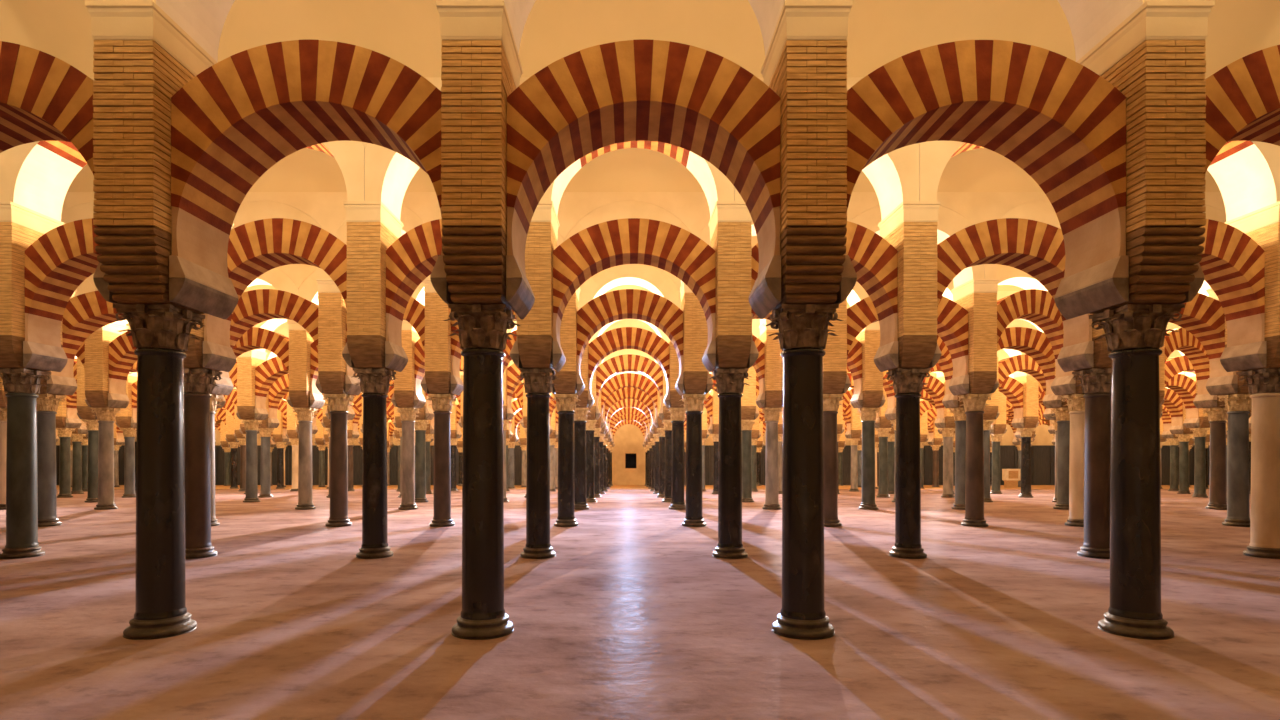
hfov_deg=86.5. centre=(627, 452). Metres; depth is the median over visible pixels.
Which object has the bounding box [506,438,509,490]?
marble column
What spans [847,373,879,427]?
arch
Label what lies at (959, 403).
brick pier
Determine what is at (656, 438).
marble column
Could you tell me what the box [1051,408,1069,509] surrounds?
marble column
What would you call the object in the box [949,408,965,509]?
marble column
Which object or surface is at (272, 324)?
round arch
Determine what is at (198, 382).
marble column
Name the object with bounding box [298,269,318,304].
round arch
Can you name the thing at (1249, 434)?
marble column
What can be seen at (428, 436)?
marble column
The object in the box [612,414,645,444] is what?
arch
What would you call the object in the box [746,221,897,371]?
arch
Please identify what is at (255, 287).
ceiling
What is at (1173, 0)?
round arch
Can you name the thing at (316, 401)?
arch
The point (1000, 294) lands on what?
wall
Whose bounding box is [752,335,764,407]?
arch
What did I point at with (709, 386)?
arch
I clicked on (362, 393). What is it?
brick pier
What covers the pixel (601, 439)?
marble column
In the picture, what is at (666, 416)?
brick pier
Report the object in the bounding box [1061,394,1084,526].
marble column
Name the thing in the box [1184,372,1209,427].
brick pier
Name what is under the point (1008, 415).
arch
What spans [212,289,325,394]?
arch
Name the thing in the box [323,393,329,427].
brick pier
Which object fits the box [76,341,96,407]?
arch
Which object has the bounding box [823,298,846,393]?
brick pier
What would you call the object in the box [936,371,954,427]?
brick pier
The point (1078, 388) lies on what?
brick pier
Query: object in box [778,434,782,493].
marble column
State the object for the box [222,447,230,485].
marble column
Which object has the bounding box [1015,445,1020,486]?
marble column
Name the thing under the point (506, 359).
arch
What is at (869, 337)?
brick pier
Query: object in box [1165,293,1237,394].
arch
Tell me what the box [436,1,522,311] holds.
brick pier
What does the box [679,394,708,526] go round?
marble column
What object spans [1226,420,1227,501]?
marble column
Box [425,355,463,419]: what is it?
arch
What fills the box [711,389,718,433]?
brick pier
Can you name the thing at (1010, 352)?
round arch
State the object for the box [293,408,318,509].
marble column
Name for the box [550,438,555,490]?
marble column
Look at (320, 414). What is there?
arch
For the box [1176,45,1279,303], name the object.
arch
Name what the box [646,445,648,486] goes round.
marble column
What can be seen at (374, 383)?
marble column
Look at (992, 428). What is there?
arch
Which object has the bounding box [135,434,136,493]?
marble column
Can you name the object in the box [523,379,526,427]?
brick pier
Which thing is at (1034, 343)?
arch
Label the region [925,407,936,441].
arch
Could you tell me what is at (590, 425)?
marble column
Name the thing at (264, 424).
brick pier
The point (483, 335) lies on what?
marble column
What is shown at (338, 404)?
marble column
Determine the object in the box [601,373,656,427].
arch
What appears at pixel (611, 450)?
marble column
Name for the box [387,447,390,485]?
marble column
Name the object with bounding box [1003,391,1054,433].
arch
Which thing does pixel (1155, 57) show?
brick pier
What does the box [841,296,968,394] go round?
arch
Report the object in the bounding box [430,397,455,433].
arch
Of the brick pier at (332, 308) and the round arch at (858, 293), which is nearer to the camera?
the brick pier at (332, 308)
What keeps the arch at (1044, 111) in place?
on the marble column at (1134, 334)
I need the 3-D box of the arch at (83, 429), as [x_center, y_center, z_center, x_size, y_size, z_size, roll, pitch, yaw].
[-27.735,-2.274,36.320,2.714,2.493,0.720,0,0,0]
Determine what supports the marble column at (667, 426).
on the floor at (634, 615)
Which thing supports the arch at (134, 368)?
on the marble column
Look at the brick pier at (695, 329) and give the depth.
16.08 m
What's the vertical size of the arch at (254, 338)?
2.495 m
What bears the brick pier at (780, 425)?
on the marble column at (780, 436)
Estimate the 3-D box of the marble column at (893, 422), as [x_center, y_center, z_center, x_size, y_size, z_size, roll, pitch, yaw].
[10.565,0.312,26.420,0.720,3.190,0.720,0,0,0]
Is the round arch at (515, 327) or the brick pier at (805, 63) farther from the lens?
the round arch at (515, 327)
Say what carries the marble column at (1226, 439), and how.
on the floor at (634, 615)
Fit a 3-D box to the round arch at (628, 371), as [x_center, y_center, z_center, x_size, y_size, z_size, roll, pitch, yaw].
[0.060,-4.500,41.180,3.122,1.858,0.940,0,0,0]
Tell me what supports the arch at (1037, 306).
on the marble column at (1075, 402)
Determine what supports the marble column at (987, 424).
on the floor at (634, 615)
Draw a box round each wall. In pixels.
[56,424,1209,484]
[62,192,1225,238]
[74,291,1018,302]
[87,264,680,289]
[89,77,1207,149]
[126,319,1181,333]
[998,349,1179,360]
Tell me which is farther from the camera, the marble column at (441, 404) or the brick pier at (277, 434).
the brick pier at (277, 434)
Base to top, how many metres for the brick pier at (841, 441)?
2.680 m
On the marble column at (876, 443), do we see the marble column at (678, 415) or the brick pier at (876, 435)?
the brick pier at (876, 435)
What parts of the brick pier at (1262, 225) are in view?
cornice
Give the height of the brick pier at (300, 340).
2.680 m
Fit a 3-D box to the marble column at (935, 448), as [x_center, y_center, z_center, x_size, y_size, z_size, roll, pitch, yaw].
[23.085,0.996,51.020,0.720,3.190,0.720,0,0,0]
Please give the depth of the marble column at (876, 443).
45.91 m
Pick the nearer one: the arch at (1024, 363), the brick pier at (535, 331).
the brick pier at (535, 331)
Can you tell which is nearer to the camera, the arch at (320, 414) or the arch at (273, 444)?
the arch at (320, 414)
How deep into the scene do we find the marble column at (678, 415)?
21.32 m
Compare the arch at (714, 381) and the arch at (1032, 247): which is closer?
the arch at (1032, 247)
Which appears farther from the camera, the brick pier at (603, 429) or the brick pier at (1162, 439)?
the brick pier at (1162, 439)
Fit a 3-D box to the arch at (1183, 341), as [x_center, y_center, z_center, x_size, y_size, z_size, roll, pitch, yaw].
[17.475,-2.685,21.560,1.784,2.495,0.720,0,0,0]
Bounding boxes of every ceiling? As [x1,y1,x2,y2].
[0,0,1279,76]
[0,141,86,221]
[67,148,1220,191]
[245,285,1024,290]
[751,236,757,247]
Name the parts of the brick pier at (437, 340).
cornice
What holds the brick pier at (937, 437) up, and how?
on the marble column at (935, 448)
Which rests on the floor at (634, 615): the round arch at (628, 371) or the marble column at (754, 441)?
the marble column at (754, 441)
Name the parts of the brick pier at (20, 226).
cornice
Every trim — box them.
[56,445,521,484]
[684,445,1209,484]
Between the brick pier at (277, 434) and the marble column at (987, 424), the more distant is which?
the brick pier at (277, 434)
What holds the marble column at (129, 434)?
on the floor at (634, 615)
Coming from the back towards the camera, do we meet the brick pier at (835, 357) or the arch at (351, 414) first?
the arch at (351, 414)
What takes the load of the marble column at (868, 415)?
on the floor at (634, 615)
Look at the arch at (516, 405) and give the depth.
40.91 m
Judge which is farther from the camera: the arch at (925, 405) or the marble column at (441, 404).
the arch at (925, 405)
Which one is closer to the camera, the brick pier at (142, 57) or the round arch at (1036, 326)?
the brick pier at (142, 57)
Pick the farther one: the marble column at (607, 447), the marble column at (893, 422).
the marble column at (607, 447)
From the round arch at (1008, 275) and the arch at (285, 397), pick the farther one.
the arch at (285, 397)
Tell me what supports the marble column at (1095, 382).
on the floor at (634, 615)
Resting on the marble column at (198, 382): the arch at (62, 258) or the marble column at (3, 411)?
the arch at (62, 258)
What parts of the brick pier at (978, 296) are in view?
cornice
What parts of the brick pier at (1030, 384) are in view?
cornice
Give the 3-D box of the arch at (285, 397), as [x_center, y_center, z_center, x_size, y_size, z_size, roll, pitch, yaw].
[-18.645,-2.274,36.320,2.414,2.493,0.720,0,0,0]
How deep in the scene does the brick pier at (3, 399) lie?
21.06 m
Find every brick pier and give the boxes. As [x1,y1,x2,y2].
[0,201,64,370]
[0,373,6,407]
[39,290,76,394]
[56,395,79,427]
[77,358,96,419]
[85,1,217,313]
[85,322,128,407]
[114,417,115,444]
[116,372,136,427]
[184,224,233,370]
[220,421,228,446]
[226,409,235,441]
[234,404,244,437]
[237,350,266,419]
[240,419,245,433]
[258,391,268,427]
[272,410,282,441]
[287,319,313,407]
[287,402,297,437]
[315,417,323,444]
[316,278,352,394]
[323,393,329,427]
[324,428,328,441]
[343,201,403,370]
[347,403,353,437]
[359,416,362,444]
[362,393,362,428]
[387,420,391,446]
[394,320,419,407]
[394,407,399,437]
[395,407,401,427]
[416,372,427,419]
[423,278,454,394]
[425,420,429,433]
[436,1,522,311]
[450,398,458,437]
[456,427,462,446]
[460,371,462,426]
[503,362,509,419]
[506,402,514,441]
[506,424,508,437]
[517,201,558,369]
[520,421,526,444]
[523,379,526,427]
[550,393,555,437]
[553,287,579,393]
[575,341,589,407]
[587,370,595,419]
[595,391,600,427]
[600,405,604,433]
[604,414,607,437]
[650,414,653,437]
[653,403,657,433]
[657,389,663,427]
[663,372,670,419]
[668,338,684,407]
[680,282,707,393]
[684,428,685,446]
[702,407,706,437]
[708,201,751,369]
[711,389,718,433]
[741,365,755,419]
[751,404,758,437]
[755,421,762,446]
[759,319,783,407]
[761,1,852,313]
[778,407,782,433]
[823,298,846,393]
[837,398,842,433]
[838,420,844,446]
[850,403,861,437]
[856,321,882,407]
[875,429,878,441]
[878,201,940,370]
[879,388,891,427]
[920,411,927,441]
[933,416,941,444]
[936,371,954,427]
[951,278,999,394]
[953,395,963,407]
[983,350,998,419]
[993,391,1005,433]
[1013,371,1038,427]
[1055,362,1082,394]
[1056,395,1067,407]
[1059,224,1111,370]
[1077,1,1214,313]
[1159,339,1164,402]
[1160,418,1166,441]
[1171,403,1193,433]
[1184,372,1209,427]
[1188,435,1193,444]
[1196,378,1225,407]
[1205,429,1209,441]
[1206,288,1251,394]
[1225,201,1279,370]
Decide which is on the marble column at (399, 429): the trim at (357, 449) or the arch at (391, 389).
the arch at (391, 389)
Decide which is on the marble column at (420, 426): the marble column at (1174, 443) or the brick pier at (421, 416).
the brick pier at (421, 416)
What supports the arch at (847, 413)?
on the marble column at (853, 442)
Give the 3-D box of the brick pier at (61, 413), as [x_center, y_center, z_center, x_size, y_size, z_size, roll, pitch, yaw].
[-25.945,-2.498,31.340,0.616,2.680,1.120,0,0,0]
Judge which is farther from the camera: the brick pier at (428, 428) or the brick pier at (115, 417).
the brick pier at (115, 417)
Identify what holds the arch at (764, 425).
on the marble column
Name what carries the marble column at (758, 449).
on the floor at (57, 486)
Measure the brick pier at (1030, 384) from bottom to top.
2.680 m
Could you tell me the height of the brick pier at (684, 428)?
2.680 m
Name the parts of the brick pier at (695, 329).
cornice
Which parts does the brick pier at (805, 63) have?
cornice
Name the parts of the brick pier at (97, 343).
cornice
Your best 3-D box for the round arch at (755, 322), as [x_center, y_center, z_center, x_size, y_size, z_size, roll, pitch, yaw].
[6.020,-4.911,26.420,2.822,1.860,0.940,0,0,0]
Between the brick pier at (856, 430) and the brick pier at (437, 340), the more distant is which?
the brick pier at (856, 430)
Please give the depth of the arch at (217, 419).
50.95 m
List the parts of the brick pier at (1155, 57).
cornice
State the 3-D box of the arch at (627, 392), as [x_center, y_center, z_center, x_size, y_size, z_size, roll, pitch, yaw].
[0.060,-2.274,36.320,2.564,2.493,0.720,0,0,0]
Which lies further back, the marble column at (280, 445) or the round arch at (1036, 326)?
the marble column at (280, 445)
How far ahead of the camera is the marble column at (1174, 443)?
41.02 m
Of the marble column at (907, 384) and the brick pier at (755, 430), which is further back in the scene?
the brick pier at (755, 430)
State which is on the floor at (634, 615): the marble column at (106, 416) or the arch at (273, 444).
the marble column at (106, 416)
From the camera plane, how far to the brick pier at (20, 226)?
11.24 m
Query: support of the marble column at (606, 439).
on the floor at (634, 615)
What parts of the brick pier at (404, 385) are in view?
cornice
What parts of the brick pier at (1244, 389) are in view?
cornice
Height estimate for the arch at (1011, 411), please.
2.493 m
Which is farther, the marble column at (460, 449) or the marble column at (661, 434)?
the marble column at (460, 449)
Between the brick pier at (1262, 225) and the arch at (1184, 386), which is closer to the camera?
the brick pier at (1262, 225)
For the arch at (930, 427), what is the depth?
50.83 m
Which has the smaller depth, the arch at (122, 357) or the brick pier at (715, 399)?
the arch at (122, 357)
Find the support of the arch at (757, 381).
on the marble column
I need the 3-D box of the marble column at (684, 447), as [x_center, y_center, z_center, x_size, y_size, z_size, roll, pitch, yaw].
[4.905,1.133,55.940,0.720,3.190,0.720,0,0,0]
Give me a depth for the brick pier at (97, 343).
21.01 m
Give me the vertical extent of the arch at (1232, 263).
2.495 m
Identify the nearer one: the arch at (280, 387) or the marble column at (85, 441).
the arch at (280, 387)
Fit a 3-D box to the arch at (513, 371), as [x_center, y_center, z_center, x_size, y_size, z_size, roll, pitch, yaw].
[-3.220,-2.549,26.480,2.864,2.495,0.720,0,0,0]
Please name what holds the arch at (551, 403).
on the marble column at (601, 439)
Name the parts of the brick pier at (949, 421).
cornice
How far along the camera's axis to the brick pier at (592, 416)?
25.92 m
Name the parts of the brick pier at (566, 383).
cornice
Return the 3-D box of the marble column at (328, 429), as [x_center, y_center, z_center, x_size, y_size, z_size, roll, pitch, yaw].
[-13.575,0.449,31.340,0.720,3.190,0.720,0,0,0]
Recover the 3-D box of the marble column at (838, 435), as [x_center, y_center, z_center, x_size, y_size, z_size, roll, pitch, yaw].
[11.015,0.585,36.260,0.720,3.190,0.720,0,0,0]
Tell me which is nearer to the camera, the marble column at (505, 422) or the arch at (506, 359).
the arch at (506, 359)
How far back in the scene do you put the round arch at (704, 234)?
16.11 m
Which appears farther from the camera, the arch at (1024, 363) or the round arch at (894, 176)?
the arch at (1024, 363)
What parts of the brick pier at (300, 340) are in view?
cornice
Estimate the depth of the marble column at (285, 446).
50.98 m
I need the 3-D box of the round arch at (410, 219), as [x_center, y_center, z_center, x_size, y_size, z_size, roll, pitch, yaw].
[-5.790,-5.048,16.580,2.512,1.860,0.940,0,0,0]
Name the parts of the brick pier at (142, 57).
cornice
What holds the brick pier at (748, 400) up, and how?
on the marble column at (746, 425)
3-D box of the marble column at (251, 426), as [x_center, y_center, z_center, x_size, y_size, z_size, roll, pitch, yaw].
[-14.625,0.312,26.420,0.720,3.190,0.720,0,0,0]
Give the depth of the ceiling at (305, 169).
16.05 m
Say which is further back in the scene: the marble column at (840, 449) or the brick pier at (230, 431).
the marble column at (840, 449)
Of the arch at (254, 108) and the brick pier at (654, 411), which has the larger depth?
the brick pier at (654, 411)
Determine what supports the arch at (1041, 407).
on the marble column
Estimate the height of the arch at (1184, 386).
2.493 m
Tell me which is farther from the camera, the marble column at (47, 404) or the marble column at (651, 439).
the marble column at (651, 439)
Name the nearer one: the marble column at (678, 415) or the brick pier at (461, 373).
the marble column at (678, 415)
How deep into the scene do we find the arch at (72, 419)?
31.23 m
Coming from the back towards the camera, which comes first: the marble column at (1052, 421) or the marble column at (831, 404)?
the marble column at (1052, 421)
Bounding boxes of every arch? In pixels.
[0,41,120,303]
[23,218,100,371]
[47,291,131,394]
[61,202,95,223]
[66,390,119,427]
[73,358,81,418]
[76,279,94,294]
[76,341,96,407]
[78,419,87,433]
[95,288,125,324]
[96,0,125,0]
[96,361,136,418]
[108,331,137,407]
[116,425,124,444]
[126,0,472,60]
[131,381,136,427]
[169,39,453,318]
[203,218,354,371]
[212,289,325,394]
[215,408,227,441]
[215,415,238,443]
[216,327,296,407]
[223,398,236,437]
[224,388,242,433]
[229,360,240,418]
[232,201,330,277]
[248,268,297,294]
[253,319,286,351]
[255,356,329,419]
[257,392,298,433]
[265,328,288,360]
[268,374,325,427]
[271,432,275,446]
[278,399,288,437]
[282,408,325,441]
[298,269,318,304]
[306,141,364,200]
[310,342,399,407]
[312,393,362,433]
[335,205,430,277]
[345,297,429,394]
[347,401,354,419]
[352,401,395,437]
[365,90,440,219]
[385,219,522,371]
[387,380,397,427]
[389,421,393,446]
[411,281,424,305]
[414,339,425,407]
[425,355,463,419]
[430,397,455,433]
[451,309,555,394]
[455,394,462,427]
[456,404,461,437]
[473,0,815,56]
[502,330,516,403]
[506,39,780,318]
[507,319,516,332]
[507,363,523,419]
[509,399,521,437]
[514,382,524,427]
[515,409,550,441]
[540,141,733,217]
[549,393,556,433]
[553,218,715,371]
[556,407,557,437]
[557,231,563,246]
[564,201,690,283]
[577,289,682,394]
[579,264,678,308]
[588,327,669,407]
[590,319,667,342]
[596,354,662,419]
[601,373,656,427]
[603,349,654,361]
[605,387,652,433]
[608,398,649,437]
[610,407,647,441]
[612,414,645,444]
[613,420,643,446]
[614,371,647,377]
[679,290,765,324]
[697,221,756,245]
[703,393,712,433]
[704,311,771,393]
[706,411,709,437]
[710,374,716,391]
[734,143,918,219]
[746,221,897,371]
[752,319,759,336]
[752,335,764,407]
[753,373,758,419]
[758,408,763,437]
[762,422,765,446]
[780,338,862,407]
[816,0,1172,61]
[833,40,1128,318]
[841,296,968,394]
[841,388,853,433]
[843,404,850,437]
[847,281,868,306]
[847,366,895,419]
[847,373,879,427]
[849,205,984,287]
[877,335,957,407]
[891,374,944,427]
[919,141,983,200]
[920,390,942,433]
[920,400,933,417]
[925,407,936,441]
[927,419,933,444]
[928,218,1093,371]
[929,363,941,372]
[942,280,953,300]
[985,201,1060,277]
[988,289,1075,394]
[990,419,993,433]
[995,354,1055,419]
[996,264,1047,290]
[997,327,1061,407]
[999,376,1023,427]
[1003,349,1024,356]
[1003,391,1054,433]
[1006,412,1020,441]
[1006,417,1019,444]
[1007,406,1020,437]
[1022,319,1043,332]
[1031,420,1049,445]
[1032,408,1044,441]
[1033,403,1044,437]
[1035,382,1043,427]
[1038,415,1054,444]
[1160,328,1216,407]
[1160,355,1194,417]
[1161,405,1172,437]
[1163,388,1182,433]
[1164,373,1198,427]
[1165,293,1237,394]
[1166,322,1172,329]
[1168,351,1184,374]
[1173,0,1202,0]
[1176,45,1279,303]
[1198,219,1266,371]
[1198,280,1209,295]
[1203,205,1225,288]
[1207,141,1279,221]
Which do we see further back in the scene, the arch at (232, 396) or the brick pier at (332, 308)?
the arch at (232, 396)
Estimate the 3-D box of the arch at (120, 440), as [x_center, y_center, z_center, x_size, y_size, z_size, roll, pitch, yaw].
[-36.750,-1.864,51.080,2.864,2.493,0.720,0,0,0]
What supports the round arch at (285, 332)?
on the brick pier at (264, 424)
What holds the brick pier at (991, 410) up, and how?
on the marble column at (987, 424)
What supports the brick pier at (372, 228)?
on the marble column at (374, 383)
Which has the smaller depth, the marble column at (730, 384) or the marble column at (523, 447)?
the marble column at (730, 384)
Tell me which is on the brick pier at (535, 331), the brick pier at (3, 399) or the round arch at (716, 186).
the round arch at (716, 186)
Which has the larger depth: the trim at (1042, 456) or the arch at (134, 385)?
the trim at (1042, 456)
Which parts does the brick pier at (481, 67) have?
cornice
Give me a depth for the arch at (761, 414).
40.91 m
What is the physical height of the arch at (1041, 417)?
2.493 m
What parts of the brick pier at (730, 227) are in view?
cornice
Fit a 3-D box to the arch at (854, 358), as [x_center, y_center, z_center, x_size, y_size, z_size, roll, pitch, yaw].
[6.075,-2.685,21.560,2.484,2.495,0.720,0,0,0]
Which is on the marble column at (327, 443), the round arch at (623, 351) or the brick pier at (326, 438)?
the brick pier at (326, 438)
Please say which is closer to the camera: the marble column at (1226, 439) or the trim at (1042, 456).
the marble column at (1226, 439)
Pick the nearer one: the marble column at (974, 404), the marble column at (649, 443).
the marble column at (974, 404)
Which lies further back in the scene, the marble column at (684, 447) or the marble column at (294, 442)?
the marble column at (684, 447)
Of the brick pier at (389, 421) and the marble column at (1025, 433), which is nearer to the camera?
the marble column at (1025, 433)
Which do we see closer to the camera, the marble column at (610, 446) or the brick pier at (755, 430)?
the brick pier at (755, 430)
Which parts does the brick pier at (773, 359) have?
cornice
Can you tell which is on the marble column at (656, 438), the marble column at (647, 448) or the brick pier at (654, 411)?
the brick pier at (654, 411)
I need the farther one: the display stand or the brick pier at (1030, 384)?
the display stand
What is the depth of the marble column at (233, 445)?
45.93 m
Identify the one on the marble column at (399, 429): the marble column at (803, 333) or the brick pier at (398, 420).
the brick pier at (398, 420)
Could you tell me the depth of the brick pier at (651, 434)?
40.74 m
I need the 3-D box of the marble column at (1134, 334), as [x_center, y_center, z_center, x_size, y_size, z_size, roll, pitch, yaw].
[5.025,0.175,6.740,0.720,3.190,0.720,0,0,0]
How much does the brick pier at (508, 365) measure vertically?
2.680 m
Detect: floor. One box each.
[0,489,1279,719]
[56,485,1208,488]
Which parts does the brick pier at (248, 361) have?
cornice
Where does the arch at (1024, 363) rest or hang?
on the marble column at (1052, 421)
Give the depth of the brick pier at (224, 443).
55.44 m
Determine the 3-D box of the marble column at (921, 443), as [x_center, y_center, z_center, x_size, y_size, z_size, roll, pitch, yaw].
[19.805,0.859,46.100,0.720,3.190,0.720,0,0,0]
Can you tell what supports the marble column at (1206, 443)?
on the floor at (57, 486)
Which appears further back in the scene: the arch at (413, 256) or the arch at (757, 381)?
the arch at (757, 381)
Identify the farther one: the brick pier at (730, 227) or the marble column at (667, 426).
the marble column at (667, 426)
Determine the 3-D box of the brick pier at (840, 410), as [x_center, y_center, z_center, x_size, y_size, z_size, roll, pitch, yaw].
[11.015,-2.362,36.260,0.616,2.680,1.120,0,0,0]
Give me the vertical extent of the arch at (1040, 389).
2.493 m
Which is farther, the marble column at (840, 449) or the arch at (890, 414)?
the marble column at (840, 449)
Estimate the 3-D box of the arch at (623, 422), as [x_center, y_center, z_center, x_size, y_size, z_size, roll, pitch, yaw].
[0.060,-1.727,56.000,2.564,2.493,0.720,0,0,0]
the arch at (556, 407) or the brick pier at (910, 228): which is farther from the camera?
the arch at (556, 407)
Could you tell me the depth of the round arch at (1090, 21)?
6.89 m
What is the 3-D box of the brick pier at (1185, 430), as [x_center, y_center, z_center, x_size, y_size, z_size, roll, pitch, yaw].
[29.645,-2.362,36.260,0.616,2.680,1.120,0,0,0]
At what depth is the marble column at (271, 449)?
55.92 m
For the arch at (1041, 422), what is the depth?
55.67 m
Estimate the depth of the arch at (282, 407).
40.91 m
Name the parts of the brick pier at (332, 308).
cornice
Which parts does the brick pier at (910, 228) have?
cornice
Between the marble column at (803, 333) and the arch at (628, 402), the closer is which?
the marble column at (803, 333)
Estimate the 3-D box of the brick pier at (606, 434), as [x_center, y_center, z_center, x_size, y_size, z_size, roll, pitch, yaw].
[-1.505,-2.225,41.180,0.616,2.680,1.120,0,0,0]
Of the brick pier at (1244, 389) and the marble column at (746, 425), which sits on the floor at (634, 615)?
the marble column at (746, 425)
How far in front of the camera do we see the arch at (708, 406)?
35.99 m
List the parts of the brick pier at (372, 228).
cornice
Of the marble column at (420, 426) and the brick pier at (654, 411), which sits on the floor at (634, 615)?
the marble column at (420, 426)
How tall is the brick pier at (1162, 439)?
2.680 m
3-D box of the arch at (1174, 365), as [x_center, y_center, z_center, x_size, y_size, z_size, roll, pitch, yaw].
[21.820,-2.549,26.480,2.864,2.495,0.720,0,0,0]
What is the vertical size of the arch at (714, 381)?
2.493 m
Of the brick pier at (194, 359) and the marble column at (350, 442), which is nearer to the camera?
the brick pier at (194, 359)
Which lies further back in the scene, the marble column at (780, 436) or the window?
the window
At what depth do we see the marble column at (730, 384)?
11.48 m
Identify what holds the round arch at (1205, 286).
on the brick pier at (1161, 357)
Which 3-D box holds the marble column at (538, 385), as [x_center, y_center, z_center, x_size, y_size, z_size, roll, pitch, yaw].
[-1.540,0.175,11.660,0.720,3.190,0.720,0,0,0]
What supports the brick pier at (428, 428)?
on the marble column at (428, 436)
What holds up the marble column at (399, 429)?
on the floor at (634, 615)
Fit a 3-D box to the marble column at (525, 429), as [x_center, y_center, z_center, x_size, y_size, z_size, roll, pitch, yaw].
[-4.485,0.449,31.340,0.720,3.190,0.720,0,0,0]
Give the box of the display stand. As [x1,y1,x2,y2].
[1002,469,1019,487]
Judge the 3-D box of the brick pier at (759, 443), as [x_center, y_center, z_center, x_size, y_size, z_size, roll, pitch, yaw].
[10.715,-1.814,55.940,0.616,2.680,1.120,0,0,0]
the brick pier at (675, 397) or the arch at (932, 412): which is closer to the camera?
the brick pier at (675, 397)
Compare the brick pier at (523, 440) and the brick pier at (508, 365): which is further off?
the brick pier at (523, 440)
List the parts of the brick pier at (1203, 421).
cornice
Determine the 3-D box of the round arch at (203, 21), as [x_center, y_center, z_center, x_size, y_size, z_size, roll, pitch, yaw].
[-3.034,-5.048,6.740,3.185,1.860,0.940,0,0,0]
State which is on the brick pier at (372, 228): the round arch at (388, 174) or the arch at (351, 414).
the round arch at (388, 174)
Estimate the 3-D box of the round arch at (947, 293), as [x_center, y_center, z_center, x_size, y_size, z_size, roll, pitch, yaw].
[9.080,-5.048,21.500,2.952,1.860,0.940,0,0,0]
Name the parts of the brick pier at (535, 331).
cornice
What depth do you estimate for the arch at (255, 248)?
11.39 m
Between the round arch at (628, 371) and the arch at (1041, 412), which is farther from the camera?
the arch at (1041, 412)
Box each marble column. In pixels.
[0,368,50,558]
[0,408,6,509]
[37,394,65,526]
[56,428,75,497]
[70,445,72,486]
[71,434,85,493]
[82,420,98,501]
[82,438,87,490]
[91,408,120,509]
[113,304,204,639]
[114,445,121,486]
[119,428,136,497]
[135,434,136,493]
[184,368,221,558]
[210,394,222,525]
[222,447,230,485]
[228,442,238,488]
[237,438,245,490]
[241,420,261,501]
[257,428,274,497]
[270,447,273,485]
[274,442,285,488]
[284,445,287,486]
[289,438,298,490]
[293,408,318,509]
[317,445,326,486]
[322,394,354,526]
[325,428,329,497]
[325,442,328,488]
[347,438,355,490]
[352,368,396,558]
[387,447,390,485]
[395,438,399,490]
[397,408,420,509]
[397,428,401,497]
[414,420,429,501]
[425,434,432,493]
[427,394,457,526]
[443,304,519,639]
[450,438,458,490]
[457,447,462,485]
[503,420,509,501]
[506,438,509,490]
[508,442,515,488]
[518,368,558,558]
[520,445,525,486]
[524,428,526,496]
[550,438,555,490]
[552,394,580,526]
[555,442,557,488]
[574,408,590,509]
[586,420,597,501]
[594,428,601,497]
[599,434,605,493]
[603,438,607,490]
[606,442,609,488]
[609,445,611,486]
[610,447,613,485]
[643,447,646,485]
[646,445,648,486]
[648,442,651,488]
[650,438,654,490]
[652,434,658,493]
[657,428,664,497]
[661,420,671,501]
[667,408,685,509]
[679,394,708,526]
[684,447,685,485]
[702,438,706,490]
[709,368,750,558]
[711,434,718,493]
[741,420,754,501]
[752,438,758,490]
[756,447,762,485]
[760,408,782,509]
[765,304,843,639]
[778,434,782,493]
[823,394,844,526]
[837,434,841,493]
[838,447,843,485]
[848,438,859,490]
[856,408,879,509]
[857,445,861,486]
[875,428,890,497]
[875,442,878,488]
[877,447,878,485]
[885,368,930,558]
[888,434,894,493]
[890,420,895,501]
[920,442,925,488]
[930,445,940,486]
[939,428,954,497]
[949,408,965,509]
[953,447,954,485]
[958,394,991,526]
[983,420,994,501]
[990,434,1003,493]
[990,447,991,485]
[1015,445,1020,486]
[1017,428,1034,497]
[1050,420,1056,501]
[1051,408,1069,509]
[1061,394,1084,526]
[1072,368,1111,558]
[1089,304,1184,639]
[1160,442,1164,488]
[1167,438,1178,490]
[1175,434,1192,493]
[1189,428,1209,497]
[1202,408,1227,509]
[1205,442,1209,488]
[1217,394,1251,526]
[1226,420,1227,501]
[1226,439,1226,490]
[1237,368,1279,558]
[1249,434,1250,493]
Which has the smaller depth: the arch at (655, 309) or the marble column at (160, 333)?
the marble column at (160, 333)
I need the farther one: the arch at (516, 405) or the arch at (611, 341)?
the arch at (516, 405)
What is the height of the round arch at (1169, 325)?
1.860 m
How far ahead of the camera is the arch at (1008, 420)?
51.10 m
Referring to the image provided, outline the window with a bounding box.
[625,453,636,468]
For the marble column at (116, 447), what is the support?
on the floor at (57, 486)
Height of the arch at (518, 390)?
2.493 m
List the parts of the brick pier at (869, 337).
cornice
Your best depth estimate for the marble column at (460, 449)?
55.75 m
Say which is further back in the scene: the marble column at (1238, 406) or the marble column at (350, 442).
the marble column at (350, 442)
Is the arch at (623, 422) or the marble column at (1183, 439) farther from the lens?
the arch at (623, 422)
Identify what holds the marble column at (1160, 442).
on the floor at (57, 486)
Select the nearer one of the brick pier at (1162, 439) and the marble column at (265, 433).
the marble column at (265, 433)
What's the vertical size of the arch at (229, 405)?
2.493 m
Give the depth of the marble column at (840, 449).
55.75 m
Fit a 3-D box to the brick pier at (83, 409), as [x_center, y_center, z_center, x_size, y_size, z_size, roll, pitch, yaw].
[-20.735,-2.635,26.420,0.616,2.680,1.120,0,0,0]

